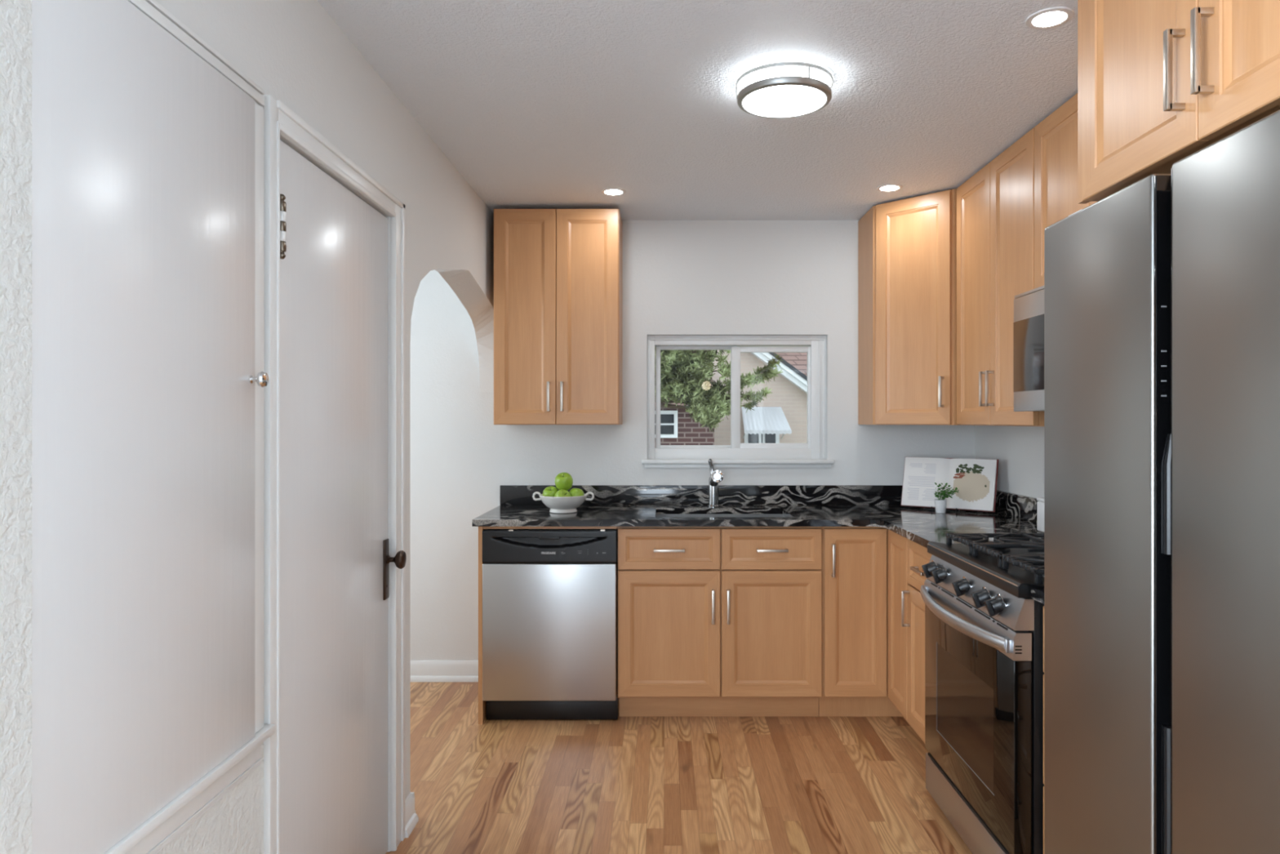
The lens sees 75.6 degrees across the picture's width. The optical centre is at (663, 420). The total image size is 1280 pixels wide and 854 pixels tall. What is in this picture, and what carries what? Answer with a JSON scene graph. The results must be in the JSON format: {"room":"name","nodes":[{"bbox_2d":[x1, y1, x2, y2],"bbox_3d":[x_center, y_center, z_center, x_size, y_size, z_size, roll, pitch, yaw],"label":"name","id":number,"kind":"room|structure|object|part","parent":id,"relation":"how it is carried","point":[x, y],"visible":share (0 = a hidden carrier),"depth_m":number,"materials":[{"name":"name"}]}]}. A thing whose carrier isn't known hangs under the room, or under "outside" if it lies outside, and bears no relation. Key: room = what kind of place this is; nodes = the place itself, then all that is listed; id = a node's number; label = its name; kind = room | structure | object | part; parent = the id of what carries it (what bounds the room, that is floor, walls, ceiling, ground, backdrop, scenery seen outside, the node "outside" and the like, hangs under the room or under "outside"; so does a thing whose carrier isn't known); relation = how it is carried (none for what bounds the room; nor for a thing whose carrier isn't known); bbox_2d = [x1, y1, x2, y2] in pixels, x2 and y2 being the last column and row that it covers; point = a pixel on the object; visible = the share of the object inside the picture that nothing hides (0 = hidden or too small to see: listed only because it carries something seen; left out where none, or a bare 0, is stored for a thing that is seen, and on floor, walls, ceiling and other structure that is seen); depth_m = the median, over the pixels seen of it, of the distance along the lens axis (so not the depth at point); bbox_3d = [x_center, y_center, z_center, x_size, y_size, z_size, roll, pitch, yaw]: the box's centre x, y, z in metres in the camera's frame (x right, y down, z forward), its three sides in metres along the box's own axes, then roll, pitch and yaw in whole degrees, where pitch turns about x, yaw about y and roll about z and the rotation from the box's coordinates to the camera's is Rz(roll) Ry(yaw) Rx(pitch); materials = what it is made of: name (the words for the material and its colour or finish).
{"room":"kitchen","nodes":[
{"label":"kitchen","id":0,"kind":"room"},
{"bbox_2d":[0,0,493,853],"bbox_3d":[-0.899,0.157,2.320,0.122,2.395,3.940,0,0,0],"label":"wall","id":1,"kind":"structure","parent":0,"point":[294,51],"depth_m":1.71,"materials":[{"name":"white paint"}]},
{"bbox_2d":[31,0,275,853],"bbox_3d":[-0.833,0.015,1.430,0.054,1.428,0.673,0,0,0],"label":"door","id":2,"kind":"structure","parent":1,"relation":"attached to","point":[149,379],"depth_m":1.33,"materials":[{"name":"white paint"}]},
{"bbox_3d":[-0.854,-0.024,1.423,0.012,1.350,0.652,0,0,0],"label":"frame","id":3,"kind":"part","parent":2,"relation":"part of","materials":[{"name":"white paint"}]},
{"bbox_3d":[-0.823,-0.083,1.674,0.034,0.033,0.033,0,0,0],"label":"knob","id":4,"kind":"part","parent":2,"relation":"part of","materials":[{"name":"silver metal"}]},
{"bbox_2d":[263,95,404,853],"bbox_3d":[-0.899,0.327,2.221,0.121,2.054,0.906,0,0,0],"label":"trim","id":5,"kind":"structure","parent":1,"relation":"attached to","point":[279,120],"depth_m":2.14,"materials":[{"name":"white paint"}]},
{"bbox_2d":[280,139,406,853],"bbox_3d":[-0.851,0.357,2.198,0.098,1.978,0.770,0,0,0],"label":"door","id":6,"kind":"structure","parent":1,"relation":"in","point":[335,557],"depth_m":2.13,"materials":[{"name":"white paint"}]},
{"bbox_3d":[-0.860,0.462,2.554,0.008,0.185,0.040,0,0,0],"label":"lock plate","id":7,"kind":"part","parent":6,"relation":"part of","materials":[{"name":"brown metal"}]},
{"bbox_3d":[-0.831,0.432,2.554,0.057,0.057,0.057,0,0,0],"label":"knob","id":8,"kind":"part","parent":6,"relation":"part of","materials":[{"name":"brown metal"}]},
{"bbox_2d":[404,791,418,837],"bbox_3d":[-0.895,1.308,2.744,0.130,0.092,0.143,0,0,0],"label":"baseboard","id":9,"kind":"structure","parent":1,"relation":"attached to","point":[411,818],"depth_m":2.73,"materials":[{"name":"white paint"}]},
{"bbox_2d":[385,681,972,853],"bbox_3d":[-0.825,1.384,0.400,5.150,0.060,8.000,0,0,0],"label":"floor","id":10,"kind":"structure","parent":0,"point":[623,784],"depth_m":3.06,"materials":[{"name":"brown wood"}]},
{"bbox_2d":[478,526,617,724],"bbox_3d":[-0.518,0.912,3.981,0.619,0.884,0.618,0,0,0],"label":"end panel","id":11,"kind":"object","parent":10,"relation":"on","point":[482,704],"visible":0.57,"depth_m":3.67,"materials":[{"name":"brown wood"}]},
{"bbox_3d":[-0.818,0.912,3.981,0.020,0.884,0.618,0,0,0],"label":"panel","id":12,"kind":"part","parent":11,"relation":"part of","materials":[{"name":"brown wood"}]},
{"bbox_3d":[-0.508,0.478,3.688,0.599,0.014,0.024,0,0,0],"label":"rail","id":13,"kind":"part","parent":11,"relation":"part of","materials":[{"name":"brown wood"}]},
{"bbox_2d":[482,526,617,719],"bbox_3d":[-0.508,0.918,3.951,0.598,0.864,0.588,0,0,0],"label":"dishwasher","id":14,"kind":"object","parent":10,"relation":"on","point":[550,596],"visible":1,"depth_m":3.66,"materials":[{"name":"silver metal"}]},
{"bbox_3d":[-0.505,1.299,3.730,0.592,0.102,0.030,0,0,0],"label":"kick panel","id":15,"kind":"part","parent":14,"relation":"part of","materials":[{"name":"black plastic"}]},
{"bbox_2d":[616,526,617,691],"bbox_3d":[-0.510,0.869,3.973,0.586,0.750,0.545,0,0,0],"label":"tub","id":16,"kind":"object","parent":14,"relation":"in","point":[617,526],"depth_m":3.78,"materials":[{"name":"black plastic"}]},
{"bbox_2d":[617,526,822,716],"bbox_3d":[0.250,0.912,3.957,0.914,0.884,0.638,0,0,0],"label":"base cabinet","id":17,"kind":"object","parent":10,"relation":"on","point":[713,621],"visible":0.98,"depth_m":3.68,"materials":[{"name":"brown wood"}]},
{"bbox_3d":[0.023,0.575,3.680,0.454,0.181,0.020,0,0,0],"label":"drawer","id":18,"kind":"part","parent":17,"relation":"part of","materials":[{"name":"brown wood"}]},
{"bbox_3d":[0.023,0.952,3.680,0.454,0.560,0.020,0,0,0],"label":"door","id":19,"kind":"part","parent":17,"relation":"part of","materials":[{"name":"brown wood"}]},
{"bbox_3d":[0.023,0.578,3.654,0.138,0.012,0.032,0,0,0],"label":"bar handle","id":20,"kind":"part","parent":17,"relation":"part of","materials":[{"name":"silver metal"}]},
{"bbox_3d":[0.218,0.827,3.654,0.012,0.150,0.032,0,0,0],"label":"bar handle","id":21,"kind":"part","parent":17,"relation":"part of","materials":[{"name":"silver metal"}]},
{"bbox_3d":[0.285,0.827,3.654,0.012,0.150,0.032,0,0,0],"label":"bar handle","id":22,"kind":"part","parent":17,"relation":"part of","materials":[{"name":"silver metal"}]},
{"bbox_3d":[0.481,0.575,3.680,0.446,0.181,0.020,0,0,0],"label":"drawer","id":23,"kind":"part","parent":17,"relation":"part of","materials":[{"name":"brown wood"}]},
{"bbox_3d":[0.481,0.952,3.680,0.446,0.560,0.020,0,0,0],"label":"door","id":24,"kind":"part","parent":17,"relation":"part of","materials":[{"name":"brown wood"}]},
{"bbox_3d":[0.481,0.578,3.654,0.138,0.012,0.032,0,0,0],"label":"bar handle","id":25,"kind":"part","parent":17,"relation":"part of","materials":[{"name":"silver metal"}]},
{"bbox_2d":[818,526,924,742],"bbox_3d":[1.159,0.912,3.828,0.900,0.884,0.897,0,0,0],"label":"base cabinet","id":26,"kind":"object","parent":10,"relation":"on","point":[864,569],"visible":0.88,"depth_m":3.67,"materials":[{"name":"brown wood"}]},
{"bbox_2d":[471,505,1044,547],"bbox_3d":[0.386,0.455,3.615,2.468,0.030,1.350,0,0,0],"label":"countertop","id":27,"kind":"structure","parent":26,"relation":"on","point":[920,526],"depth_m":3.71,"materials":[{"name":"black stone"}]},
{"bbox_2d":[532,491,594,513],"bbox_3d":[-0.482,0.391,3.945,0.230,0.097,0.230,0,0,41],"label":"fruit bowl","id":28,"kind":"object","parent":27,"relation":"on","point":[566,504],"visible":0.96,"depth_m":3.88,"materials":[{"name":"white ceramic"}]},
{"bbox_3d":[-0.610,0.364,3.945,0.042,0.043,0.011,0,0,0],"label":"loop handle","id":29,"kind":"part","parent":28,"relation":"part of","materials":[{"name":"white ceramic"}]},
{"bbox_2d":[542,485,558,496],"bbox_3d":[-0.541,0.358,3.949,0.081,0.083,0.081,0,0,-37],"label":"apple","id":30,"kind":"object","parent":28,"relation":"in","point":[551,491],"visible":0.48,"depth_m":3.92,"materials":[{"name":"green plant"}]},
{"bbox_2d":[554,488,570,497],"bbox_3d":[-0.480,0.367,3.895,0.077,0.080,0.081,0,0,-37],"label":"apple","id":31,"kind":"object","parent":28,"relation":"in","point":[561,493],"visible":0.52,"depth_m":3.88,"materials":[{"name":"green plant"}]},
{"bbox_2d":[554,472,573,490],"bbox_3d":[-0.480,0.296,3.951,0.089,0.090,0.087,0,0,-42],"label":"apple","id":32,"kind":"object","parent":28,"relation":"in","point":[564,481],"visible":0.89,"depth_m":3.92,"materials":[{"name":"green plant"}]},
{"bbox_2d":[568,488,583,496],"bbox_3d":[-0.422,0.364,3.951,0.077,0.079,0.078,0,0,-31],"label":"apple","id":33,"kind":"object","parent":28,"relation":"in","point":[574,491],"visible":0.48,"depth_m":3.92,"materials":[{"name":"green plant"}]},
{"bbox_3d":[-0.354,0.364,3.945,0.042,0.043,0.011,0,0,0],"label":"loop handle","id":34,"kind":"part","parent":28,"relation":"part of","materials":[{"name":"white ceramic"}]},
{"bbox_2d":[707,458,723,506],"bbox_3d":[0.256,0.318,4.115,0.062,0.243,0.202,0,0,-3],"label":"faucet","id":35,"kind":"object","parent":27,"relation":"on","point":[716,477],"visible":1,"depth_m":4.16,"materials":[{"name":"silver metal"}]},
{"bbox_3d":[0.246,0.246,4.192,0.044,0.099,0.035,0,0,0],"label":"lever","id":36,"kind":"part","parent":35,"relation":"part of","materials":[{"name":"silver metal"}]},
{"bbox_3d":[0.259,0.298,4.117,0.056,0.100,0.168,0,0,0],"label":"spout","id":37,"kind":"part","parent":35,"relation":"part of","materials":[{"name":"silver metal"}]},
{"bbox_2d":[655,514,786,517],"bbox_3d":[0.275,0.562,3.930,0.682,0.184,0.442,0,0,0],"label":"sink","id":38,"kind":"object","parent":27,"relation":"in","point":[656,515],"visible":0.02,"depth_m":4.13,"materials":[{"name":"silver metal"}]},
{"bbox_2d":[924,506,965,512],"bbox_3d":[1.397,0.343,4.027,0.200,0.192,0.168,0,0,38],"label":"book stand","id":39,"kind":"object","parent":27,"relation":"on","point":[957,510],"visible":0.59,"depth_m":3.95,"materials":[{"name":"black metal"}]},
{"bbox_2d":[901,456,998,511],"bbox_3d":[1.379,0.307,4.004,0.456,0.245,0.076,0,0,39],"label":"cookbook","id":40,"kind":"object","parent":39,"relation":"on","point":[975,480],"visible":0.97,"depth_m":3.98,"materials":[{"name":"white paper"}]},
{"bbox_2d":[953,463,990,502],"bbox_3d":[1.462,0.299,3.927,0.174,0.183,0.006,0,-13,39],"label":"picture","id":41,"kind":"object","parent":40,"relation":"attached to","point":[972,481],"depth_m":3.92,"materials":[{"name":"beige paper"}]},
{"bbox_2d":[933,482,959,513],"bbox_3d":[1.345,0.367,3.911,0.122,0.145,0.072,0,0,0],"label":"potted herb","id":42,"kind":"object","parent":27,"relation":"on","point":[940,504],"visible":1,"depth_m":3.90,"materials":[{"name":"green plant"}]},
{"bbox_2d":[1036,497,1044,532],"bbox_3d":[1.528,0.372,3.235,0.092,0.134,0.092,0,0,0],"label":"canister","id":43,"kind":"object","parent":27,"relation":"on","point":[1040,504],"visible":0.23,"depth_m":3.25,"materials":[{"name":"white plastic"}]},
{"bbox_3d":[1.528,0.313,3.235,0.092,0.015,0.092,0,0,0],"label":"lid","id":44,"kind":"part","parent":43,"relation":"part of","materials":[{"name":"white plastic"}]},
{"bbox_3d":[0.752,0.622,3.654,0.012,0.145,0.032,0,0,0],"label":"bar handle","id":45,"kind":"part","parent":26,"relation":"part of","materials":[{"name":"silver metal"}]},
{"bbox_3d":[0.854,0.858,3.680,0.278,0.748,0.020,0,0,0],"label":"door","id":46,"kind":"part","parent":26,"relation":"part of","materials":[{"name":"brown wood"}]},
{"bbox_3d":[1.006,0.858,3.524,0.020,0.748,0.286,0,0,0],"label":"door","id":47,"kind":"part","parent":26,"relation":"part of","materials":[{"name":"brown wood"}]},
{"bbox_2d":[901,538,932,742],"bbox_3d":[1.283,0.912,3.159,0.638,0.884,0.436,0,0,0],"label":"base cabinet","id":48,"kind":"object","parent":10,"relation":"on","point":[917,554],"visible":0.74,"depth_m":3.28,"materials":[{"name":"brown wood"}]},
{"bbox_3d":[0.980,0.764,3.343,0.032,0.145,0.012,0,0,0],"label":"bar handle","id":49,"kind":"part","parent":48,"relation":"part of","materials":[{"name":"silver metal"}]},
{"bbox_3d":[1.006,0.952,3.159,0.020,0.560,0.430,0,0,0],"label":"door","id":50,"kind":"part","parent":48,"relation":"part of","materials":[{"name":"brown wood"}]},
{"bbox_3d":[0.980,0.578,3.159,0.032,0.012,0.138,0,0,0],"label":"bar handle","id":51,"kind":"part","parent":48,"relation":"part of","materials":[{"name":"silver metal"}]},
{"bbox_3d":[1.006,0.575,3.159,0.020,0.181,0.430,0,0,0],"label":"drawer","id":52,"kind":"part","parent":48,"relation":"part of","materials":[{"name":"brown wood"}]},
{"bbox_2d":[920,532,1044,853],"bbox_3d":[1.232,0.875,2.558,0.745,0.959,0.754,0,0,0],"label":"gas range","id":53,"kind":"object","parent":10,"relation":"on","point":[984,626],"visible":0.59,"depth_m":2.40,"materials":[{"name":"silver metal"}]},
{"bbox_3d":[0.922,0.519,2.859,0.054,0.056,0.045,0,0,0],"label":"control knob","id":54,"kind":"part","parent":53,"relation":"part of","materials":[{"name":"black plastic"}]},
{"bbox_3d":[0.922,0.519,2.759,0.054,0.056,0.045,0,0,0],"label":"control knob","id":55,"kind":"part","parent":53,"relation":"part of","materials":[{"name":"black plastic"}]},
{"bbox_3d":[0.922,0.519,2.558,0.054,0.056,0.045,0,0,0],"label":"control knob","id":56,"kind":"part","parent":53,"relation":"part of","materials":[{"name":"black plastic"}]},
{"bbox_3d":[0.955,1.239,2.558,0.050,0.138,0.748,0,0,0],"label":"storage drawer","id":57,"kind":"part","parent":53,"relation":"part of","materials":[{"name":"silver metal"}]},
{"bbox_3d":[0.894,0.605,2.558,0.069,0.042,0.728,0,0,0],"label":"door handle","id":58,"kind":"part","parent":53,"relation":"part of","materials":[{"name":"silver metal"}]},
{"bbox_3d":[0.950,0.601,2.558,0.048,0.073,0.750,0,0,0],"label":"door rail","id":59,"kind":"part","parent":53,"relation":"part of","materials":[{"name":"silver metal"}]},
{"bbox_3d":[0.952,0.901,2.558,0.048,0.526,0.748,0,0,0],"label":"oven door","id":60,"kind":"part","parent":53,"relation":"part of","materials":[{"name":"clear glass"}]},
{"bbox_3d":[0.954,0.515,2.558,0.052,0.083,0.752,0,0,0],"label":"control panel","id":61,"kind":"part","parent":53,"relation":"part of","materials":[{"name":"silver metal"}]},
{"bbox_3d":[0.922,0.519,2.399,0.054,0.056,0.045,0,0,0],"label":"control knob","id":62,"kind":"part","parent":53,"relation":"part of","materials":[{"name":"black plastic"}]},
{"bbox_2d":[927,541,1044,597],"bbox_3d":[1.271,0.447,2.558,0.668,0.046,0.754,0,0,0],"label":"cooktop","id":63,"kind":"object","parent":53,"relation":"in","point":[995,572],"depth_m":2.49,"materials":[{"name":"black metal"}]},
{"bbox_3d":[1.110,0.427,2.789,0.115,0.025,0.115,0,0,0],"label":"burner","id":64,"kind":"part","parent":53,"relation":"part of","materials":[{"name":"black metal"}]},
{"bbox_3d":[0.922,0.519,2.299,0.054,0.056,0.045,0,0,0],"label":"control knob","id":65,"kind":"part","parent":53,"relation":"part of","materials":[{"name":"black plastic"}]},
{"bbox_2d":[1027,600,1044,853],"bbox_3d":[1.292,0.891,2.558,0.625,0.885,0.752,0,0,0],"label":"panel","id":66,"kind":"object","parent":53,"relation":"in","point":[1035,608],"depth_m":2.18,"materials":[{"name":"black metal"}]},
{"bbox_2d":[1043,605,1044,853],"bbox_3d":[1.283,0.912,1.989,0.638,0.884,0.362,0,0,0],"label":"base cabinet","id":67,"kind":"object","parent":10,"relation":"on","point":[1043,606],"visible":0.02,"depth_m":2.16,"materials":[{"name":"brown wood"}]},
{"bbox_2d":[1031,586,1044,604],"bbox_3d":[1.294,0.455,1.989,0.653,0.030,0.366,0,0,0],"label":"countertop","id":68,"kind":"structure","parent":67,"relation":"on","point":[1037,593],"depth_m":2.14,"materials":[{"name":"black stone"}]},
{"bbox_3d":[1.006,1.097,1.989,0.020,0.270,0.356,0,0,0],"label":"drawer","id":69,"kind":"part","parent":67,"relation":"part of","materials":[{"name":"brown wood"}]},
{"bbox_3d":[1.006,0.812,1.989,0.020,0.288,0.356,0,0,0],"label":"drawer","id":70,"kind":"part","parent":67,"relation":"part of","materials":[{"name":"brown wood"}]},
{"bbox_3d":[1.006,0.575,1.989,0.020,0.174,0.356,0,0,0],"label":"drawer","id":71,"kind":"part","parent":67,"relation":"part of","materials":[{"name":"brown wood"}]},
{"bbox_2d":[1044,110,1279,853],"bbox_3d":[1.208,0.458,1.337,0.765,1.792,0.910,0,0,0],"label":"refrigerator","id":72,"kind":"object","parent":10,"relation":"on","point":[1162,293],"visible":1,"depth_m":1.39,"materials":[{"name":"grey metal"}]},
{"bbox_3d":[0.862,0.441,1.593,0.073,1.717,0.398,0,0,0],"label":"freezer door","id":73,"kind":"part","parent":72,"relation":"part of","materials":[{"name":"silver metal"}]},
{"bbox_3d":[0.862,0.441,1.112,0.073,1.717,0.460,0,0,0],"label":"fridge door","id":74,"kind":"part","parent":72,"relation":"part of","materials":[{"name":"silver metal"}]},
{"bbox_2d":[409,220,975,660],"bbox_3d":[-0.475,0.157,4.370,4.450,2.395,0.160,0,0,0],"label":"wall","id":75,"kind":"structure","parent":0,"point":[680,277],"depth_m":4.29,"materials":[{"name":"white paint"}]},
{"bbox_2d":[409,660,478,681],"bbox_3d":[-1.708,1.302,4.276,1.745,0.104,0.028,0,0,0],"label":"baseboard","id":76,"kind":"structure","parent":75,"relation":"attached to","point":[420,670],"depth_m":4.28,"materials":[{"name":"white paint"}]},
{"bbox_2d":[493,208,622,424],"bbox_3d":[-0.519,-0.499,4.110,0.607,1.042,0.356,0,0,0],"label":"upper cabinet","id":77,"kind":"object","parent":75,"relation":"attached to","point":[558,273],"visible":1,"depth_m":3.97,"materials":[{"name":"brown wood"}]},
{"bbox_3d":[-0.670,-0.499,3.974,0.299,1.036,0.020,0,0,0],"label":"door","id":78,"kind":"part","parent":77,"relation":"part of","materials":[{"name":"brown wood"}]},
{"bbox_3d":[-0.553,-0.114,3.948,0.012,0.142,0.032,0,0,0],"label":"bar handle","id":79,"kind":"part","parent":77,"relation":"part of","materials":[{"name":"silver metal"}]},
{"bbox_3d":[-0.489,-0.114,3.948,0.012,0.142,0.032,0,0,0],"label":"bar handle","id":80,"kind":"part","parent":77,"relation":"part of","materials":[{"name":"silver metal"}]},
{"bbox_3d":[-0.368,-0.499,3.974,0.299,1.036,0.020,0,0,0],"label":"door","id":81,"kind":"part","parent":77,"relation":"part of","materials":[{"name":"brown wood"}]},
{"bbox_2d":[500,484,902,505],"bbox_3d":[0.385,0.389,4.280,2.469,0.102,0.020,0,0,0],"label":"backsplash","id":82,"kind":"structure","parent":75,"relation":"attached to","point":[510,495],"depth_m":4.27,"materials":[{"name":"black stone"}]},
{"bbox_2d":[641,334,834,467],"bbox_3d":[0.383,-0.099,4.340,0.997,0.694,0.160,0,0,0],"label":"window","id":83,"kind":"structure","parent":75,"relation":"in","point":[812,454],"depth_m":4.32,"materials":[{"name":"white plastic"}]},
{"bbox_3d":[0.171,-0.120,4.387,0.431,0.568,0.030,0,0,0],"label":"sash","id":84,"kind":"part","parent":83,"relation":"part of","materials":[{"name":"clear glass"}]},
{"bbox_3d":[0.383,0.226,4.286,0.997,0.044,0.052,0,0,0],"label":"sill","id":85,"kind":"part","parent":83,"relation":"part of","materials":[{"name":"white plastic"}]},
{"bbox_3d":[0.571,-0.111,4.347,0.431,0.554,0.030,0,0,0],"label":"sash","id":86,"kind":"part","parent":83,"relation":"part of","materials":[{"name":"clear glass"}]},
{"bbox_2d":[857,189,960,425],"bbox_3d":[1.314,-0.506,3.985,0.608,1.056,0.606,0,0,0],"label":"upper cabinet","id":87,"kind":"object","parent":75,"relation":"attached to","point":[907,248],"visible":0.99,"depth_m":3.83,"materials":[{"name":"brown wood"}]},
{"bbox_3d":[1.243,-0.128,3.697,0.012,0.138,0.032,0,0,45],"label":"bar handle","id":88,"kind":"part","parent":87,"relation":"part of","materials":[{"name":"silver metal"}]},
{"bbox_2d":[317,0,1077,220],"bbox_3d":[-0.825,-1.081,0.400,5.150,0.080,8.000,0,0,0],"label":"ceiling","id":89,"kind":"structure","parent":0,"point":[535,104],"depth_m":2.61,"materials":[{"name":"white paint"}]},
{"bbox_2d":[600,187,626,195],"bbox_3d":[-0.230,-1.039,3.754,0.116,0.004,0.116,0,0,0],"label":"recessed light","id":90,"kind":"object","parent":89,"relation":"in","point":[611,191],"visible":1,"depth_m":3.75,"materials":[{"name":"white plastic"}]},
{"bbox_2d":[735,62,833,118],"bbox_3d":[0.369,-1.006,2.532,0.295,0.071,0.295,0,0,0],"label":"ceiling light","id":91,"kind":"object","parent":89,"relation":"attached to","point":[780,90],"visible":1,"depth_m":2.46,"materials":[{"name":"white glass"}]},
{"bbox_3d":[0.227,-1.013,2.552,0.005,0.036,0.005,0,0,-22],"label":"post","id":92,"kind":"part","parent":91,"relation":"part of","materials":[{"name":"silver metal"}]},
{"bbox_2d":[875,183,902,191],"bbox_3d":[1.010,-1.039,3.690,0.116,0.004,0.116,0,0,0],"label":"recessed light","id":93,"kind":"object","parent":89,"relation":"in","point":[891,187],"visible":1,"depth_m":3.69,"materials":[{"name":"white plastic"}]},
{"bbox_2d":[1025,6,1074,29],"bbox_3d":[0.998,-1.039,2.133,0.116,0.004,0.116,0,0,0],"label":"recessed light","id":94,"kind":"object","parent":89,"relation":"in","point":[1051,17],"visible":1,"depth_m":2.13,"materials":[{"name":"white plastic"}]},
{"bbox_2d":[933,498,946,513],"bbox_3d":[1.314,0.408,3.915,0.059,0.062,0.059,0,0,0],"label":"pot","id":95,"kind":"object","parent":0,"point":[940,504],"depth_m":3.89,"materials":[{"name":"white ceramic"}]},
{"bbox_2d":[975,425,1044,497],"bbox_3d":[1.685,0.157,0.395,0.130,2.395,7.790,0,0,0],"label":"wall","id":96,"kind":"structure","parent":0,"point":[1019,451],"depth_m":3.80,"materials":[{"name":"white paint"}]},
{"bbox_2d":[956,127,1044,426],"bbox_3d":[1.444,-0.506,3.287,0.349,1.056,0.770,0,0,0],"label":"upper cabinet","id":97,"kind":"object","parent":96,"relation":"attached to","point":[995,206],"visible":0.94,"depth_m":3.25,"materials":[{"name":"brown wood"}]},
{"bbox_3d":[1.311,-0.506,3.477,0.020,1.050,0.378,0,0,0],"label":"door","id":98,"kind":"part","parent":97,"relation":"part of","materials":[{"name":"brown wood"}]},
{"bbox_3d":[1.285,-0.126,3.317,0.032,0.140,0.012,0,0,0],"label":"bar handle","id":99,"kind":"part","parent":97,"relation":"part of","materials":[{"name":"silver metal"}]},
{"bbox_3d":[1.285,-0.126,3.253,0.032,0.140,0.012,0,0,0],"label":"bar handle","id":100,"kind":"part","parent":97,"relation":"part of","materials":[{"name":"silver metal"}]},
{"bbox_3d":[1.311,-0.506,3.095,0.020,1.050,0.380,0,0,0],"label":"door","id":101,"kind":"part","parent":97,"relation":"part of","materials":[{"name":"brown wood"}]},
{"bbox_2d":[995,489,1038,522],"bbox_3d":[1.610,0.389,3.605,0.020,0.102,1.330,0,0,0],"label":"backsplash","id":102,"kind":"structure","parent":96,"relation":"attached to","point":[1021,506],"depth_m":3.74,"materials":[{"name":"black stone"}]},
{"bbox_2d":[1042,455,1044,482],"bbox_3d":[1.616,0.209,3.478,0.008,0.116,0.074,0,0,0],"label":"wall outlet","id":103,"kind":"object","parent":96,"relation":"attached to","point":[1042,455],"visible":0.11,"depth_m":3.51,"materials":[{"name":"white plastic"}]},
{"bbox_2d":[1034,93,1097,288],"bbox_3d":[1.444,-0.738,2.520,0.349,0.593,0.760,0,0,0],"label":"upper cabinet","id":104,"kind":"object","parent":96,"relation":"attached to","point":[1055,137],"visible":0.02,"depth_m":2.77,"materials":[{"name":"brown wood"}]},
{"bbox_2d":[1013,285,1044,411],"bbox_3d":[1.399,-0.233,2.512,0.437,0.406,0.752,0,0,0],"label":"microwave","id":105,"kind":"object","parent":104,"relation":"attached to","point":[1028,306],"visible":0.22,"depth_m":2.76,"materials":[{"name":"silver metal"}]},
{"bbox_3d":[1.224,-0.220,2.629,0.004,0.244,0.506,0,0,0],"label":"door glass","id":106,"kind":"part","parent":105,"relation":"part of","materials":[{"name":"black glass"}]},
{"bbox_2d":[1077,0,1279,204],"bbox_3d":[1.238,-0.751,1.366,0.753,0.565,0.840,0,0,0],"label":"upper cabinet","id":107,"kind":"object","parent":96,"relation":"attached to","point":[1160,82],"visible":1,"depth_m":1.49,"materials":[{"name":"brown wood"}]},
{"bbox_3d":[0.904,-0.750,1.574,0.020,0.562,0.380,0,0,0],"label":"door","id":108,"kind":"part","parent":107,"relation":"part of","materials":[{"name":"brown wood"}]},
{"bbox_3d":[0.878,-0.602,1.418,0.032,0.138,0.012,0,0,0],"label":"bar handle","id":109,"kind":"part","parent":107,"relation":"part of","materials":[{"name":"silver metal"}]},
{"bbox_3d":[0.878,-0.602,1.344,0.032,0.138,0.012,0,0,0],"label":"bar handle","id":110,"kind":"part","parent":107,"relation":"part of","materials":[{"name":"silver metal"}]},
{"bbox_3d":[0.904,-0.750,1.165,0.020,0.562,0.432,0,0,0],"label":"door","id":111,"kind":"part","parent":107,"relation":"part of","materials":[{"name":"brown wood"}]},
{"label":"outside","id":112,"kind":"structure","parent":0,"visible":0},
{"bbox_3d":[1.000,2.679,14.300,30.000,0.050,19.400,0,0,0],"label":"ground","id":113,"kind":"structure","parent":112,"visible":0},
{"bbox_2d":[654,377,714,448],"bbox_3d":[-1.271,0.915,14.125,4.258,3.478,1.550,0,0,0],"label":"brick outbuilding","id":114,"kind":"structure","parent":113,"relation":"on","point":[677,428],"depth_m":13.60,"materials":[{"name":"brick"}]},
{"bbox_3d":[-0.086,0.066,13.547,0.501,0.329,0.015,0,0,0],"label":"pane","id":115,"kind":"part","parent":114,"relation":"part of","materials":[{"name":"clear glass"}]},
{"bbox_2d":[654,346,783,431],"bbox_3d":[-0.084,-0.218,10.326,3.113,5.751,1.518,0,0,6],"label":"pine tree","id":116,"kind":"object","parent":113,"relation":"on","point":[682,379],"visible":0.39,"depth_m":9.92,"materials":[{"name":"green plant"}]},
{"bbox_2d":[694,350,807,444],"bbox_3d":[1.250,-0.646,16.820,14.500,6.600,4.760,0,0,0],"label":"house","id":117,"kind":"structure","parent":113,"relation":"on","point":[781,417],"depth_m":15.00,"materials":[{"name":"beige brick"}]},
{"bbox_3d":[1.624,0.335,14.950,0.188,0.990,0.020,0,0,0],"label":"pane","id":118,"kind":"part","parent":117,"relation":"part of","materials":[{"name":"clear glass"}]},
{"bbox_3d":[1.930,0.335,14.950,0.188,0.990,0.020,0,0,0],"label":"pane","id":119,"kind":"part","parent":117,"relation":"part of","materials":[{"name":"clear glass"}]}
]}

